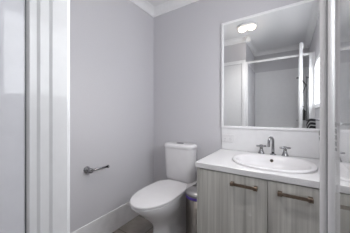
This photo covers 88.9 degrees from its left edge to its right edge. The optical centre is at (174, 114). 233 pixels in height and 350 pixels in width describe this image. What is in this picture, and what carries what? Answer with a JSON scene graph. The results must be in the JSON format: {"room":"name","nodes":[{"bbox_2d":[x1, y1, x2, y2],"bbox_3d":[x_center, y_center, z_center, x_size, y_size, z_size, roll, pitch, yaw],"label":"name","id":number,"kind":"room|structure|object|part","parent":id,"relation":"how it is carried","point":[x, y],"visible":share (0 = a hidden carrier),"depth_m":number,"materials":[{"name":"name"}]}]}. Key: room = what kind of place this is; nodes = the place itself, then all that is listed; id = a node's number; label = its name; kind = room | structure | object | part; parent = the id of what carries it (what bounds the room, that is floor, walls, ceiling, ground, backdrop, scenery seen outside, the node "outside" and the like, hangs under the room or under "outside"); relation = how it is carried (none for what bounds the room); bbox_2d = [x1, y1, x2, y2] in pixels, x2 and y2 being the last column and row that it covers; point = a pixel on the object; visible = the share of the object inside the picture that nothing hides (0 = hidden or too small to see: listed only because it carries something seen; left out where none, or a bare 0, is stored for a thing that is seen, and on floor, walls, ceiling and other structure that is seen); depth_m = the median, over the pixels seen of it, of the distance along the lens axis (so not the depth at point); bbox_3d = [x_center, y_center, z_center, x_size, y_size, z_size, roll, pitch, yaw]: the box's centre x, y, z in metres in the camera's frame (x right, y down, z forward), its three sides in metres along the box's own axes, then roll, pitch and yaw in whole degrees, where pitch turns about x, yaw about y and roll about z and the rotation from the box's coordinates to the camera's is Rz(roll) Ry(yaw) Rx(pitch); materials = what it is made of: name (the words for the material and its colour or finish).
{"room":"bathroom","nodes":[
{"label":"bathroom","id":0,"kind":"room"},
{"bbox_2d":[0,0,24,232],"bbox_3d":[-0.663,0.115,0.183,0.015,2.110,0.875,0,0,33],"label":"wall","id":1,"kind":"structure","parent":0,"point":[12,12],"depth_m":0.50,"materials":[{"name":"paint"}]},
{"bbox_2d":[70,0,153,232],"bbox_3d":[-0.754,-0.088,1.788,0.100,2.616,1.760,0,0,33],"label":"wall","id":2,"kind":"structure","parent":0,"point":[112,41],"depth_m":1.83,"materials":[{"name":"paint"}]},
{"bbox_2d":[83,165,108,172],"bbox_3d":[-0.728,0.498,1.666,0.076,0.060,0.219,0,0,33],"label":"toilet roll holder","id":3,"kind":"object","parent":2,"relation":"attached to","point":[87,169],"visible":1,"depth_m":1.61,"materials":[{"name":"silver metal"}]},
{"bbox_3d":[-0.701,0.501,1.667,0.020,0.026,0.169,0,0,33],"label":"arm","id":4,"kind":"part","parent":3,"relation":"part of","materials":[{"name":"silver metal"}]},
{"bbox_2d":[72,201,138,232],"bbox_3d":[-0.708,1.107,1.759,0.010,0.225,1.560,0,0,33],"label":"baseboard","id":5,"kind":"structure","parent":2,"relation":"attached to","point":[113,220],"depth_m":1.83,"materials":[{"name":"paint"}]},
{"bbox_2d":[130,0,153,16],"bbox_3d":[-0.678,-1.356,1.740,0.080,0.080,1.560,0,0,33],"label":"trim","id":6,"kind":"structure","parent":2,"relation":"attached to","point":[144,5],"depth_m":2.23,"materials":[{"name":"white paint"}]},
{"bbox_2d":[112,215,152,232],"bbox_3d":[-0.180,1.270,0.850,2.080,0.100,2.720,0,0,33],"label":"floor","id":7,"kind":"structure","parent":0,"point":[139,224],"depth_m":1.95,"materials":[{"name":"grey tile"}]},
{"bbox_2d":[130,142,196,232],"bbox_3d":[-0.089,0.771,1.760,0.404,0.897,0.891,0,0,28],"label":"toilet","id":8,"kind":"object","parent":7,"relation":"on","point":[162,203],"visible":0.93,"depth_m":1.71,"materials":[{"name":"white ceramic"}]},
{"bbox_3d":[-0.143,0.738,1.641,0.366,0.016,0.624,0,0,33],"label":"seat","id":9,"kind":"part","parent":8,"relation":"part of","materials":[{"name":"white plastic"}]},
{"bbox_3d":[-0.144,0.716,1.640,0.374,0.022,0.628,0,0,33],"label":"lid","id":10,"kind":"part","parent":8,"relation":"part of","materials":[{"name":"white plastic"}]},
{"bbox_3d":[0.062,0.357,2.061,0.384,0.050,0.200,0,0,33],"label":"cistern lid","id":11,"kind":"part","parent":8,"relation":"part of","materials":[{"name":"white ceramic"}]},
{"bbox_2d":[186,185,196,232],"bbox_3d":[0.201,0.945,1.645,0.238,0.551,0.224,0,0,-17],"label":"pedal bin","id":12,"kind":"object","parent":7,"relation":"on","point":[191,192],"visible":0.42,"depth_m":1.57,"materials":[{"name":"metal"}]},
{"bbox_3d":[0.208,0.699,1.647,0.219,0.059,0.219,0,0,33],"label":"lid","id":13,"kind":"part","parent":12,"relation":"part of","materials":[{"name":"metal"}]},
{"bbox_2d":[197,167,319,232],"bbox_3d":[0.717,0.811,1.369,0.926,0.814,0.658,0,0,33],"label":"vanity unit","id":14,"kind":"object","parent":7,"relation":"on","point":[226,202],"visible":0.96,"depth_m":1.15,"materials":[{"name":"grey wood"}]},
{"bbox_3d":[0.384,0.752,1.242,0.463,0.686,0.017,0,0,33],"label":"door","id":15,"kind":"part","parent":14,"relation":"part of","materials":[{"name":"grey wood"}]},
{"bbox_3d":[0.449,0.468,1.171,0.170,0.024,0.034,0,0,33],"label":"handle","id":16,"kind":"part","parent":14,"relation":"part of","materials":[{"name":"brown metal"}]},
{"bbox_2d":[195,149,319,188],"bbox_3d":[0.721,0.383,1.385,0.939,0.040,0.632,0,0,33],"label":"countertop","id":17,"kind":"structure","parent":14,"relation":"on","point":[221,160],"depth_m":1.20,"materials":[{"name":"white stone"}]},
{"bbox_2d":[256,144,266,153],"bbox_3d":[0.775,0.307,1.602,0.066,0.079,0.066,0,0,-32],"label":"tap","id":18,"kind":"object","parent":17,"relation":"on","point":[261,146],"visible":1,"depth_m":1.59,"materials":[{"name":"silver metal"}]},
{"bbox_2d":[232,152,317,173],"bbox_3d":[0.739,0.416,1.372,0.560,0.138,0.526,0,0,33],"label":"basin","id":19,"kind":"object","parent":17,"relation":"in","point":[267,162],"visible":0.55,"depth_m":1.42,"materials":[{"name":"white ceramic"}]},
{"bbox_2d":[267,136,275,154],"bbox_3d":[0.829,0.266,1.536,0.109,0.162,0.052,0,0,-35],"label":"spout","id":20,"kind":"object","parent":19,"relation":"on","point":[270,137],"visible":1,"depth_m":1.54,"materials":[{"name":"silver metal"}]},
{"bbox_2d":[279,146,290,156],"bbox_3d":[0.928,0.307,1.504,0.066,0.079,0.066,0,0,-32],"label":"tap","id":21,"kind":"object","parent":17,"relation":"on","point":[284,148],"visible":1,"depth_m":1.49,"materials":[{"name":"silver metal"}]},
{"bbox_3d":[0.928,0.281,1.504,0.066,0.027,0.066,0,0,-32],"label":"cross handle","id":22,"kind":"part","parent":21,"relation":"part of","materials":[{"name":"silver metal"}]},
{"bbox_3d":[0.767,0.752,0.997,0.440,0.686,0.017,0,0,33],"label":"door","id":23,"kind":"part","parent":14,"relation":"part of","materials":[{"name":"grey wood"}]},
{"bbox_3d":[0.684,0.468,1.020,0.170,0.024,0.034,0,0,33],"label":"handle","id":24,"kind":"part","parent":14,"relation":"part of","materials":[{"name":"brown metal"}]},
{"bbox_3d":[-0.228,1.192,-0.045,0.994,0.056,0.959,0,0,33],"label":"shower tray","id":25,"kind":"object","parent":7,"relation":"on","visible":0},
{"bbox_2d":[25,0,349,232],"bbox_3d":[0.070,0.105,0.531,0.969,2.129,0.705,0,0,16],"label":"screen","id":26,"kind":"object","parent":25,"relation":"on","point":[45,20],"visible":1,"depth_m":0.56,"materials":[{"name":"metal"}]},
{"bbox_3d":[0.444,0.100,0.436,0.006,1.984,0.538,0,0,33],"label":"glass pane","id":27,"kind":"part","parent":26,"relation":"part of","materials":[{"name":"clear glass"}]},
{"bbox_2d":[146,0,168,6],"bbox_3d":[-0.180,-1.446,0.850,2.080,0.100,2.720,0,0,33],"label":"ceiling","id":28,"kind":"structure","parent":0,"point":[154,3],"depth_m":2.21,"materials":[{"name":"paint"}]},
{"bbox_2d":[154,0,314,182],"bbox_3d":[0.527,-0.088,1.953,1.880,2.616,0.100,0,0,33],"label":"wall","id":29,"kind":"structure","parent":0,"point":[187,39],"depth_m":2.10,"materials":[{"name":"paint"}]},
{"bbox_2d":[153,0,198,17],"bbox_3d":[0.479,-1.356,1.877,1.880,0.080,0.080,0,0,33],"label":"trim","id":30,"kind":"structure","parent":29,"relation":"attached to","point":[170,5],"depth_m":2.23,"materials":[{"name":"white paint"}]},
{"bbox_2d":[222,134,232,141],"bbox_3d":[0.549,0.245,1.863,0.116,0.080,0.012,0,0,33],"label":"power outlet","id":31,"kind":"object","parent":29,"relation":"attached to","point":[225,137],"visible":1,"depth_m":1.86,"materials":[{"name":"white plastic"}]},
{"bbox_2d":[221,0,319,130],"bbox_3d":[0.879,-0.415,1.656,0.907,1.105,0.020,0,0,33],"label":"mirror","id":32,"kind":"object","parent":29,"relation":"attached to","point":[270,59],"visible":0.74,"depth_m":1.64,"materials":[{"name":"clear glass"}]},
{"bbox_2d":[222,128,319,158],"bbox_3d":[0.895,0.250,1.653,0.937,0.226,0.008,0,0,33],"label":"backsplash","id":33,"kind":"structure","parent":29,"relation":"attached to","point":[306,144],"depth_m":1.62,"materials":[{"name":"tile"}]},
{"bbox_3d":[-0.787,-0.088,0.824,0.885,2.616,0.100,0,0,33],"label":"wall","id":34,"kind":"structure","parent":0,"visible":0},
{"bbox_2d":[67,0,69,232],"bbox_3d":[-0.736,0.113,0.863,0.839,2.215,0.020,0,0,33],"label":"trim","id":35,"kind":"structure","parent":34,"relation":"attached to","point":[68,1],"depth_m":0.64,"materials":[{"name":"white paint"}]}
]}

